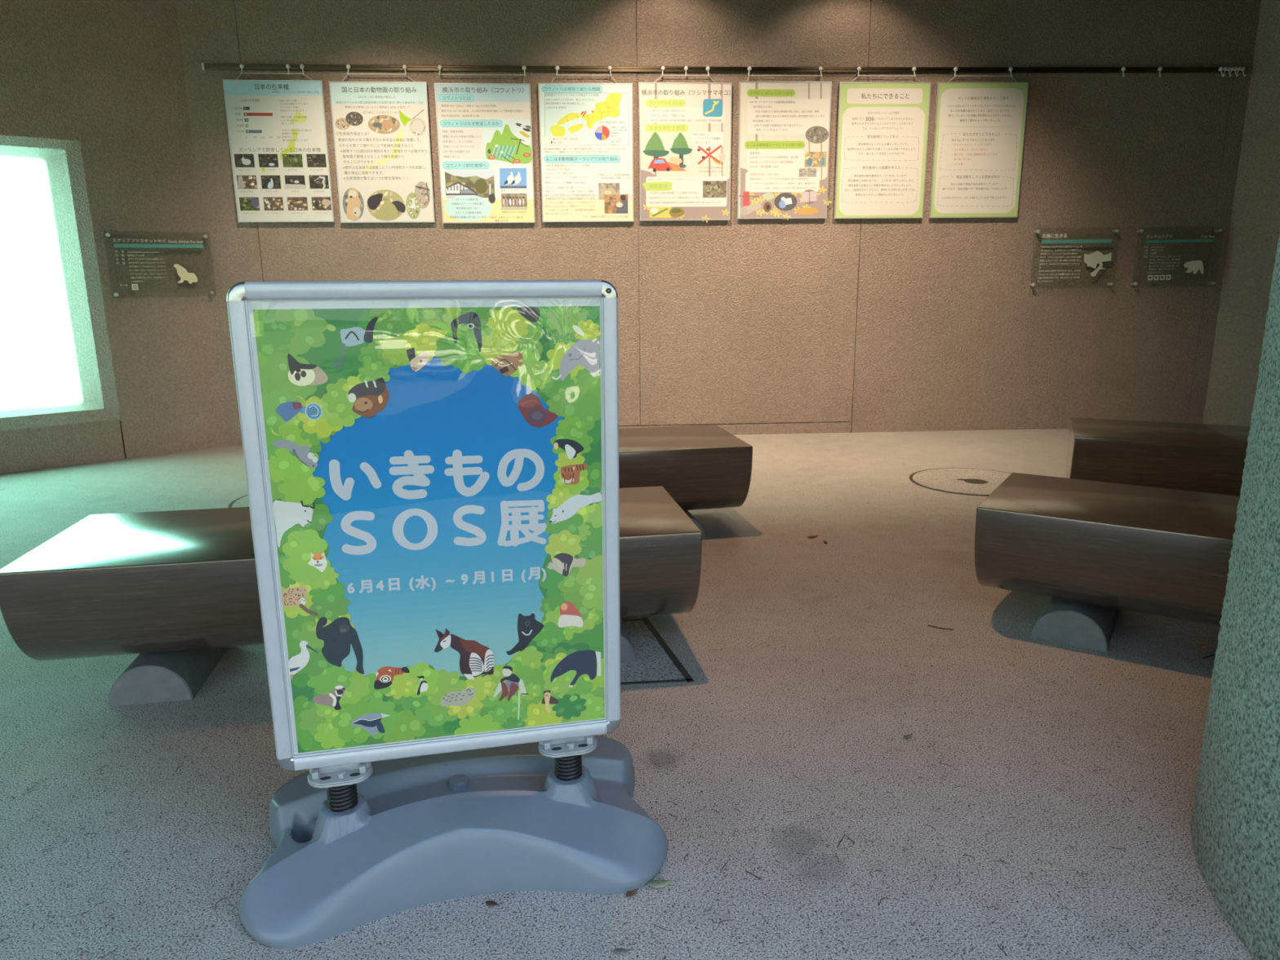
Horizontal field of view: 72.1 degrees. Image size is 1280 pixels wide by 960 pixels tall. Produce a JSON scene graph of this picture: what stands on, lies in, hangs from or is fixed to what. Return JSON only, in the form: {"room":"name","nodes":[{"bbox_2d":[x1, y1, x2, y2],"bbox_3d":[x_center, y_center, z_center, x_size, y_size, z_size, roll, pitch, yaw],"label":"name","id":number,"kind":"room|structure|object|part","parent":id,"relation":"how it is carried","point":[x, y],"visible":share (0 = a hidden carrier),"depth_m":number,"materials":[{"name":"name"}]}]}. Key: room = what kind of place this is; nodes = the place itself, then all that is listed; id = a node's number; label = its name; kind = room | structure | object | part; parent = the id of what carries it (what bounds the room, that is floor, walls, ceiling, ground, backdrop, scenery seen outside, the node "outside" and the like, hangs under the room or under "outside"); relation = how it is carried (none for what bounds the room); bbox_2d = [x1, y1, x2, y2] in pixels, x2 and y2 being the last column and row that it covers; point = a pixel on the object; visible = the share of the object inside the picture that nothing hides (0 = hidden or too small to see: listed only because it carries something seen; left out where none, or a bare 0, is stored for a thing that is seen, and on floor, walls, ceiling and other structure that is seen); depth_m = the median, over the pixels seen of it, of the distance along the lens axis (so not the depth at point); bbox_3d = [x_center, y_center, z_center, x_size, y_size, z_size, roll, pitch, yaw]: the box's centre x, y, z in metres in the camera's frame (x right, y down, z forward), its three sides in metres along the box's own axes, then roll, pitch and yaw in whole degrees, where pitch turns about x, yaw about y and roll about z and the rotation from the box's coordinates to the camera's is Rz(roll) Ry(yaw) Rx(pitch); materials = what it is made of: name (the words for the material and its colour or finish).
{"room":"museum","nodes":[
{"label":"museum","id":0,"kind":"room"},
{"bbox_2d":[0,0,228,473],"bbox_3d":[-5.718,-0.880,2.145,2.512,3.100,9.372,5,14,22],"label":"wall","id":1,"kind":"structure","parent":0,"point":[107,76],"depth_m":5.45,"materials":[{"name":"paint"}]},
{"bbox_2d":[0,134,120,431],"bbox_3d":[-4.644,-0.997,4.598,3.118,1.675,0.360,-11,17,-38],"label":"window","id":2,"kind":"structure","parent":1,"relation":"in","point":[56,368],"depth_m":5.45,"materials":[{"name":"glass"}]},
{"bbox_3d":[-4.657,-0.062,4.839,3.110,0.255,0.420,-11,17,-38],"label":"panel","id":3,"kind":"part","parent":1,"relation":"part of","materials":[{"name":"paint"}]},
{"bbox_2d":[102,231,214,298],"bbox_3d":[-3.042,-1.368,5.589,0.600,0.405,0.050,-11,17,-38],"label":"plate","id":4,"kind":"object","parent":1,"relation":"attached to","point":[182,272],"visible":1,"depth_m":5.57,"materials":[{"name":"clear plastic"}]},
{"bbox_2d":[0,428,1253,959],"bbox_3d":[-0.245,0.491,3.299,14.500,0.200,8.600,-1,13,0],"label":"floor","id":5,"kind":"structure","parent":0,"point":[889,556],"depth_m":2.06,"materials":[{"name":"concrete"}]},
{"bbox_2d":[228,494,248,507],"bbox_3d":[-1.779,0.102,4.571,0.660,0.004,0.660,-1,13,0],"label":"drain cover","id":6,"kind":"object","parent":5,"relation":"on","point":[243,501],"visible":0.12,"depth_m":4.51,"materials":[{"name":"metal"}]},
{"bbox_2d":[0,485,702,706],"bbox_3d":[-0.762,0.331,2.647,1.810,0.420,0.566,-3,13,-9],"label":"bench","id":7,"kind":"object","parent":5,"relation":"on","point":[175,589],"visible":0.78,"depth_m":2.36,"materials":[{"name":"brown wood"}]},
{"bbox_2d":[226,280,667,948],"bbox_3d":[-0.363,0.200,1.647,0.804,1.124,0.412,-4,14,-13],"label":"stand","id":8,"kind":"object","parent":5,"relation":"on","point":[432,467],"visible":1,"depth_m":1.60,"materials":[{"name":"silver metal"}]},
{"bbox_3d":[-0.658,0.109,1.521,0.046,0.822,0.026,4,14,17],"label":"frame rail","id":9,"kind":"part","parent":8,"relation":"part of","materials":[{"name":"silver metal"}]},
{"bbox_3d":[-0.355,-0.323,1.494,0.584,0.034,0.031,-4,14,-13],"label":"frame rail","id":10,"kind":"part","parent":8,"relation":"part of","materials":[{"name":"silver metal"}]},
{"bbox_3d":[-0.354,0.505,1.694,0.584,0.034,0.031,-4,14,-13],"label":"frame rail","id":11,"kind":"part","parent":8,"relation":"part of","materials":[{"name":"silver metal"}]},
{"bbox_3d":[-0.055,0.074,1.661,0.036,0.822,0.037,-4,14,-13],"label":"frame rail","id":12,"kind":"part","parent":8,"relation":"part of","materials":[{"name":"silver metal"}]},
{"bbox_2d":[485,900,503,906],"bbox_3d":[-0.269,0.780,1.619,0.034,0.004,0.013,1,13,6],"label":"leaf","id":13,"kind":"object","parent":5,"relation":"on","point":[491,903],"visible":1,"depth_m":1.62,"materials":[{"name":"plant"}]},
{"bbox_2d":[0,457,1205,959],"bbox_3d":[0.004,0.331,3.526,7.295,0.001,4.221,-1,13,0],"label":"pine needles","id":14,"kind":"object","parent":5,"relation":"on","point":[1000,457],"visible":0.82,"depth_m":1.76,"materials":[{"name":"brown plant"}]},
{"bbox_2d":[613,946,633,954],"bbox_3d":[-0.028,0.805,1.503,0.036,0.004,0.014,-3,13,-9],"label":"leaf","id":15,"kind":"object","parent":5,"relation":"on","point":[620,951],"visible":1,"depth_m":1.50,"materials":[{"name":"grey plant"}]},
{"bbox_2d":[626,888,637,896],"bbox_3d":[-0.012,0.770,1.649,0.016,0.004,0.043,8,16,33],"label":"leaf","id":16,"kind":"object","parent":5,"relation":"on","point":[631,893],"visible":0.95,"depth_m":1.64,"materials":[{"name":"brown plant"}]},
{"bbox_2d":[620,617,693,684],"bbox_3d":[-0.234,0.529,2.692,0.729,0.003,0.488,-2,13,-6],"label":"floor hatch","id":17,"kind":"object","parent":5,"relation":"on","point":[655,663],"visible":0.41,"depth_m":2.62,"materials":[{"name":"concrete"}]},
{"bbox_2d":[646,878,676,888],"bbox_3d":[0.043,0.765,1.667,0.062,0.006,0.023,-3,13,-11],"label":"leaf","id":18,"kind":"object","parent":5,"relation":"on","point":[655,883],"visible":1,"depth_m":1.67,"materials":[{"name":"green plant"}]},
{"bbox_2d":[618,424,752,539],"bbox_3d":[-0.466,0.047,3.839,1.810,0.420,0.566,-3,13,-11],"label":"bench","id":19,"kind":"object","parent":5,"relation":"on","point":[700,467],"visible":0.33,"depth_m":3.70,"materials":[{"name":"brown wood"}]},
{"bbox_2d":[745,870,761,879],"bbox_3d":[0.218,0.760,1.690,0.037,0.002,0.002,11,17,40],"label":"twig","id":20,"kind":"object","parent":5,"relation":"on","point":[745,870],"visible":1,"depth_m":1.69,"materials":[{"name":"brown wood"}]},
{"bbox_2d":[836,834,854,847],"bbox_3d":[0.410,0.735,1.788,0.042,0.002,0.031,-7,15,-27],"label":"twig","id":21,"kind":"object","parent":5,"relation":"on","point":[844,834],"visible":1,"depth_m":1.79,"materials":[{"name":"brown wood"}]},
{"bbox_2d":[903,733,912,737],"bbox_3d":[0.669,0.637,2.188,0.038,0.004,0.014,-10,16,-35],"label":"leaf","id":22,"kind":"object","parent":5,"relation":"on","point":[906,735],"visible":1,"depth_m":2.19,"materials":[{"name":"brown plant"}]},
{"bbox_2d":[928,624,953,630],"bbox_3d":[0.974,0.479,2.849,0.081,0.003,0.011,7,15,28],"label":"twig","id":23,"kind":"object","parent":5,"relation":"on","point":[928,624],"visible":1,"depth_m":2.85,"materials":[{"name":"brown wood"}]},
{"bbox_2d":[909,467,1011,496],"bbox_3d":[1.830,0.004,4.833,0.670,0.006,0.670,-1,13,0],"label":"drain cover","id":24,"kind":"object","parent":5,"relation":"on","point":[961,481],"visible":0.82,"depth_m":4.85,"materials":[{"name":"concrete"}]},
{"bbox_2d":[974,472,1239,651],"bbox_3d":[1.865,0.324,2.564,1.600,0.420,0.566,8,16,32],"label":"bench","id":25,"kind":"object","parent":5,"relation":"on","point":[1096,549],"visible":0.91,"depth_m":2.63,"materials":[{"name":"brown wood"}]},
{"bbox_2d":[1065,417,1250,496],"bbox_3d":[2.839,0.030,3.775,1.810,0.420,0.566,5,14,23],"label":"bench","id":26,"kind":"object","parent":5,"relation":"on","point":[1184,456],"visible":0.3,"depth_m":3.77,"materials":[{"name":"brown wood"}]},
{"bbox_2d":[1194,644,1210,647],"bbox_3d":[1.726,0.508,2.692,0.062,0.006,0.023,-2,13,-6],"label":"leaf","id":27,"kind":"object","parent":5,"relation":"on","point":[1196,645],"visible":1,"depth_m":2.69,"materials":[{"name":"brown plant"}]},
{"bbox_2d":[1202,653,1215,658],"bbox_3d":[1.722,0.523,2.632,0.113,0.004,0.006,-7,15,-27],"label":"twig","id":28,"kind":"object","parent":5,"relation":"on","point":[1213,654],"visible":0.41,"depth_m":2.62,"materials":[{"name":"brown wood"}]},
{"bbox_2d":[175,0,1261,445],"bbox_3d":[0.731,-1.844,6.092,7.730,3.150,0.392,-1,13,-3],"label":"wall","id":29,"kind":"structure","parent":0,"point":[739,326],"depth_m":5.95,"materials":[{"name":"paint"}]},
{"bbox_3d":[-2.685,-1.750,5.722,0.363,3.100,0.018,-2,13,-4],"label":"wall panel","id":30,"kind":"part","parent":29,"relation":"part of","materials":[{"name":"paint"}]},
{"bbox_3d":[-1.258,-1.827,5.813,2.494,3.018,0.023,-1,13,-4],"label":"wall panel","id":31,"kind":"part","parent":29,"relation":"part of","materials":[{"name":"paint"}]},
{"bbox_3d":[-1.243,-0.316,6.168,2.494,0.076,0.023,-1,13,-4],"label":"wall panel","id":32,"kind":"part","parent":29,"relation":"part of","materials":[{"name":"paint"}]},
{"bbox_2d":[201,62,1242,73],"bbox_3d":[0.642,-2.667,5.705,6.774,0.040,0.060,-1,13,-3],"label":"rail","id":33,"kind":"object","parent":29,"relation":"attached to","point":[205,67],"visible":1,"depth_m":5.71,"materials":[{"name":"brown metal"}]},
{"bbox_2d":[239,63,244,74],"bbox_3d":[-2.492,-2.574,5.507,0.028,0.065,0.034,-6,14,-20],"label":"hook","id":34,"kind":"object","parent":33,"relation":"attached to","point":[242,65],"visible":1,"depth_m":5.50,"materials":[{"name":"white plastic"}]},
{"bbox_2d":[222,72,334,222],"bbox_3d":[-2.310,-2.120,5.631,0.608,0.900,0.028,-2,13,-4],"label":"poster","id":35,"kind":"object","parent":33,"relation":"hanging from","point":[277,129],"visible":1,"depth_m":5.63,"materials":[{"name":"white paper"}]},
{"bbox_3d":[-2.305,-2.524,5.537,0.481,0.070,0.028,-2,13,-4],"label":"cord","id":36,"kind":"part","parent":35,"relation":"part of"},
{"bbox_2d":[285,63,290,75],"bbox_3d":[-2.211,-2.582,5.528,0.028,0.066,0.033,-11,17,-37],"label":"hook","id":37,"kind":"object","parent":33,"relation":"attached to","point":[287,65],"visible":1,"depth_m":5.52,"materials":[{"name":"white plastic"}]},
{"bbox_2d":[299,63,304,75],"bbox_3d":[-2.127,-2.584,5.534,0.028,0.065,0.034,2,13,11],"label":"hook","id":38,"kind":"object","parent":33,"relation":"attached to","point":[302,66],"visible":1,"depth_m":5.53,"materials":[{"name":"white plastic"}]},
{"bbox_2d":[346,64,351,75],"bbox_3d":[-1.841,-2.591,5.554,0.028,0.065,0.034,-5,14,-20],"label":"hook","id":39,"kind":"object","parent":33,"relation":"attached to","point":[348,66],"visible":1,"depth_m":5.55,"materials":[{"name":"white plastic"}]},
{"bbox_2d":[328,73,435,222],"bbox_3d":[-1.661,-2.134,5.679,0.608,0.906,0.028,-1,13,-4],"label":"poster","id":40,"kind":"object","parent":33,"relation":"hanging from","point":[381,135],"visible":1,"depth_m":5.68,"materials":[{"name":"white paper"}]},
{"bbox_3d":[-1.664,-2.538,5.584,0.469,0.076,0.028,-1,13,-4],"label":"cord","id":41,"kind":"part","parent":40,"relation":"part of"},
{"bbox_3d":[-1.661,-2.112,5.686,0.608,0.860,0.014,-1,13,-4],"label":"panel","id":42,"kind":"part","parent":40,"relation":"part of","materials":[{"name":"white paper"}]},
{"bbox_2d":[402,64,407,75],"bbox_3d":[-1.493,-2.601,5.579,0.028,0.065,0.034,2,14,12],"label":"hook","id":43,"kind":"object","parent":33,"relation":"attached to","point":[404,67],"visible":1,"depth_m":5.57,"materials":[{"name":"white plastic"}]},
{"bbox_2d":[437,65,442,75],"bbox_3d":[-1.271,-2.606,5.594,0.028,0.065,0.034,-5,14,-20],"label":"hook","id":44,"kind":"object","parent":33,"relation":"attached to","point":[439,67],"visible":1,"depth_m":5.59,"materials":[{"name":"white plastic"}]},
{"bbox_2d":[434,74,535,223],"bbox_3d":[-1.002,-2.148,5.724,0.616,0.912,0.028,-1,13,-4],"label":"poster","id":45,"kind":"object","parent":33,"relation":"hanging from","point":[484,131],"visible":1,"depth_m":5.72,"materials":[{"name":"white paper"}]},
{"bbox_3d":[-1.007,-2.552,5.629,0.532,0.082,0.028,-1,13,-4],"label":"cord","id":46,"kind":"part","parent":45,"relation":"part of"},
{"bbox_2d":[521,65,526,75],"bbox_3d":[-0.743,-2.620,5.628,0.028,0.065,0.034,2,14,12],"label":"hook","id":47,"kind":"object","parent":33,"relation":"attached to","point":[523,67],"visible":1,"depth_m":5.62,"materials":[{"name":"white plastic"}]},
{"bbox_2d":[555,65,559,75],"bbox_3d":[-0.529,-2.625,5.642,0.028,0.065,0.034,-5,14,-20],"label":"hook","id":48,"kind":"object","parent":33,"relation":"attached to","point":[557,68],"visible":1,"depth_m":5.63,"materials":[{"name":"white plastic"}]},
{"bbox_2d":[537,74,634,222],"bbox_3d":[-0.349,-2.166,5.765,0.608,0.909,0.028,-1,13,-4],"label":"poster","id":49,"kind":"object","parent":33,"relation":"hanging from","point":[586,143],"visible":1,"depth_m":5.76,"materials":[{"name":"white paper"}]},
{"bbox_3d":[-0.360,-2.570,5.670,0.438,0.079,0.028,-1,13,-3],"label":"cord","id":50,"kind":"part","parent":49,"relation":"part of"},
{"bbox_2d":[608,66,612,76],"bbox_3d":[-0.194,-2.633,5.662,0.028,0.065,0.034,2,14,12],"label":"hook","id":51,"kind":"object","parent":33,"relation":"attached to","point":[610,68],"visible":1,"depth_m":5.65,"materials":[{"name":"white plastic"}]},
{"bbox_2d":[661,66,665,76],"bbox_3d":[0.150,-2.641,5.682,0.028,0.065,0.034,-5,14,-19],"label":"hook","id":52,"kind":"object","parent":33,"relation":"attached to","point":[663,68],"visible":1,"depth_m":5.67,"materials":[{"name":"white plastic"}]},
{"bbox_2d":[638,75,732,222],"bbox_3d":[0.300,-2.177,5.804,0.610,0.918,0.028,-1,13,-3],"label":"poster","id":53,"kind":"object","parent":33,"relation":"hanging from","point":[685,128],"visible":1,"depth_m":5.80,"materials":[{"name":"white paper"}]},
{"bbox_3d":[0.299,-2.163,5.810,0.608,0.860,0.014,-1,13,-3],"label":"panel","id":54,"kind":"part","parent":53,"relation":"part of","materials":[{"name":"white paper"}]},
{"bbox_3d":[0.294,-2.587,5.707,0.419,0.074,0.028,-1,13,-3],"label":"cord","id":55,"kind":"part","parent":53,"relation":"part of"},
{"bbox_2d":[684,66,688,76],"bbox_3d":[0.300,-2.644,5.692,0.028,0.066,0.033,-10,16,-36],"label":"hook","id":56,"kind":"object","parent":33,"relation":"attached to","point":[686,68],"visible":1,"depth_m":5.68,"materials":[{"name":"white plastic"}]},
{"bbox_2d":[706,66,710,76],"bbox_3d":[0.440,-2.648,5.699,0.028,0.065,0.034,2,14,12],"label":"hook","id":57,"kind":"object","parent":33,"relation":"attached to","point":[708,68],"visible":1,"depth_m":5.69,"materials":[{"name":"white plastic"}]},
{"bbox_2d":[747,66,751,76],"bbox_3d":[0.713,-2.654,5.714,0.028,0.065,0.034,-5,14,-19],"label":"hook","id":58,"kind":"object","parent":33,"relation":"attached to","point":[749,68],"visible":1,"depth_m":5.71,"materials":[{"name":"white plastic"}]},
{"bbox_2d":[737,75,831,220],"bbox_3d":[0.970,-2.197,5.839,0.638,0.907,0.028,-1,13,-3],"label":"poster","id":59,"kind":"object","parent":33,"relation":"hanging from","point":[784,126],"visible":1,"depth_m":5.83,"materials":[{"name":"white paper"}]},
{"bbox_3d":[0.949,-2.606,5.742,0.512,0.066,0.028,-1,13,-3],"label":"cord","id":60,"kind":"part","parent":59,"relation":"part of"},
{"bbox_2d":[818,66,822,77],"bbox_3d":[1.178,-2.664,5.738,0.028,0.065,0.034,2,14,13],"label":"hook","id":61,"kind":"object","parent":33,"relation":"attached to","point":[820,68],"visible":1,"depth_m":5.73,"materials":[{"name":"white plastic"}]},
{"bbox_2d":[857,66,861,77],"bbox_3d":[1.434,-2.669,5.751,0.028,0.065,0.034,-5,14,-19],"label":"hook","id":62,"kind":"object","parent":33,"relation":"attached to","point":[859,68],"visible":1,"depth_m":5.74,"materials":[{"name":"white plastic"}]},
{"bbox_2d":[834,75,931,218],"bbox_3d":[1.617,-2.215,5.870,0.608,0.899,0.028,-1,13,-3],"label":"poster","id":63,"kind":"object","parent":33,"relation":"hanging from","point":[882,139],"visible":1,"depth_m":5.87,"materials":[{"name":"white paper"}]},
{"bbox_3d":[1.617,-2.196,5.877,0.608,0.860,0.014,-1,13,-3],"label":"panel","id":64,"kind":"part","parent":63,"relation":"part of","materials":[{"name":"white paper"}]},
{"bbox_3d":[1.619,-2.619,5.776,0.475,0.069,0.028,-1,13,-3],"label":"cord","id":65,"kind":"part","parent":63,"relation":"part of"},
{"bbox_2d":[911,66,916,77],"bbox_3d":[1.798,-2.677,5.768,0.028,0.065,0.034,2,14,13],"label":"hook","id":66,"kind":"object","parent":33,"relation":"attached to","point":[913,68],"visible":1,"depth_m":5.76,"materials":[{"name":"white plastic"}]},
{"bbox_2d":[953,66,958,76],"bbox_3d":[2.077,-2.683,5.781,0.028,0.065,0.034,-5,14,-19],"label":"hook","id":67,"kind":"object","parent":33,"relation":"attached to","point":[955,68],"visible":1,"depth_m":5.77,"materials":[{"name":"white plastic"}]},
{"bbox_2d":[928,75,1028,217],"bbox_3d":[2.272,-2.228,5.900,0.608,0.898,0.028,-1,13,-2],"label":"poster","id":68,"kind":"object","parent":33,"relation":"hanging from","point":[980,126],"visible":1,"depth_m":5.90,"materials":[{"name":"white paper"}]},
{"bbox_3d":[2.266,-2.632,5.805,0.475,0.068,0.028,-1,13,-2],"label":"cord","id":69,"kind":"part","parent":68,"relation":"part of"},
{"bbox_2d":[1008,66,1013,77],"bbox_3d":[2.444,-2.690,5.796,0.028,0.065,0.034,3,14,13],"label":"hook","id":70,"kind":"object","parent":33,"relation":"attached to","point":[1011,68],"visible":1,"depth_m":5.79,"materials":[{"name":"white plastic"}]},
{"bbox_2d":[1121,66,1125,76],"bbox_3d":[3.206,-2.704,5.827,0.028,0.066,0.033,-10,16,-35],"label":"hook","id":71,"kind":"object","parent":33,"relation":"attached to","point":[1123,68],"visible":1,"depth_m":5.82,"materials":[{"name":"white plastic"}]},
{"bbox_2d":[1157,66,1162,76],"bbox_3d":[3.453,-2.709,5.836,0.028,0.066,0.033,-10,16,-35],"label":"hook","id":72,"kind":"object","parent":33,"relation":"attached to","point":[1160,68],"visible":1,"depth_m":5.83,"materials":[{"name":"white plastic"}]},
{"bbox_2d":[1218,66,1224,76],"bbox_3d":[3.869,-2.717,5.849,0.037,0.063,0.027,6,15,26],"label":"hook","id":73,"kind":"object","parent":33,"relation":"attached to","point":[1220,68],"visible":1,"depth_m":5.84,"materials":[{"name":"white plastic"}]},
{"bbox_2d":[1222,66,1227,76],"bbox_3d":[3.892,-2.717,5.850,0.036,0.064,0.028,-9,16,-32],"label":"hook","id":74,"kind":"object","parent":33,"relation":"attached to","point":[1225,68],"visible":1,"depth_m":5.84,"materials":[{"name":"white plastic"}]},
{"bbox_2d":[1229,66,1234,76],"bbox_3d":[3.936,-2.718,5.852,0.036,0.064,0.028,-9,16,-32],"label":"hook","id":75,"kind":"object","parent":33,"relation":"attached to","point":[1232,68],"visible":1,"depth_m":5.84,"materials":[{"name":"white plastic"}]},
{"bbox_2d":[1233,66,1238,76],"bbox_3d":[3.965,-2.719,5.852,0.037,0.063,0.027,6,15,26],"label":"hook","id":76,"kind":"object","parent":33,"relation":"attached to","point":[1235,68],"visible":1,"depth_m":5.84,"materials":[{"name":"white plastic"}]},
{"bbox_2d":[1235,66,1241,76],"bbox_3d":[3.984,-2.719,5.853,0.036,0.064,0.028,-9,16,-32],"label":"hook","id":77,"kind":"object","parent":33,"relation":"attached to","point":[1239,68],"visible":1,"depth_m":5.84,"materials":[{"name":"white plastic"}]},
{"bbox_2d":[1240,66,1246,76],"bbox_3d":[4.018,-2.720,5.854,0.037,0.063,0.027,6,15,26],"label":"hook","id":78,"kind":"object","parent":33,"relation":"attached to","point":[1242,69],"visible":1,"depth_m":5.85,"materials":[{"name":"white plastic"}]},
{"bbox_3d":[0.762,-0.364,6.291,1.518,0.076,0.019,-1,13,-3],"label":"wall panel","id":79,"kind":"part","parent":29,"relation":"part of","materials":[{"name":"paint"}]},
{"bbox_3d":[0.747,-1.876,5.936,1.518,3.018,0.019,-1,13,-3],"label":"wall panel","id":80,"kind":"part","parent":29,"relation":"part of","materials":[{"name":"paint"}]},
{"bbox_3d":[2.744,-1.877,6.037,2.473,3.100,0.023,-1,13,-2],"label":"wall panel","id":81,"kind":"part","parent":29,"relation":"part of","materials":[{"name":"paint"}]},
{"bbox_2d":[1029,226,1119,288],"bbox_3d":[3.010,-1.538,6.095,0.600,0.405,0.050,-1,13,-2],"label":"plate","id":82,"kind":"object","parent":29,"relation":"attached to","point":[1091,260],"visible":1,"depth_m":6.08,"materials":[{"name":"clear plastic"}]},
{"bbox_2d":[1130,226,1222,287],"bbox_3d":[3.735,-1.552,6.120,0.600,0.405,0.050,-1,13,-2],"label":"plate","id":83,"kind":"object","parent":29,"relation":"attached to","point":[1195,265],"visible":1,"depth_m":6.12,"materials":[{"name":"clear plastic"}]},
{"bbox_3d":[4.052,-1.901,6.085,0.136,3.100,0.018,-1,13,-2],"label":"wall panel","id":84,"kind":"part","parent":29,"relation":"part of","materials":[{"name":"paint"}]},
{"bbox_2d":[1189,226,1279,959],"bbox_3d":[3.203,-0.664,0.858,4.384,3.100,1.303,-1,13,0],"label":"pillar","id":85,"kind":"structure","parent":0,"point":[1235,822],"depth_m":1.52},
{"bbox_2d":[1203,0,1279,426],"bbox_3d":[5.166,-1.381,3.827,1.083,3.100,5.276,-3,14,-12],"label":"wall","id":86,"kind":"structure","parent":0,"point":[1254,231],"depth_m":6.03,"materials":[{"name":"paint"}]}
]}

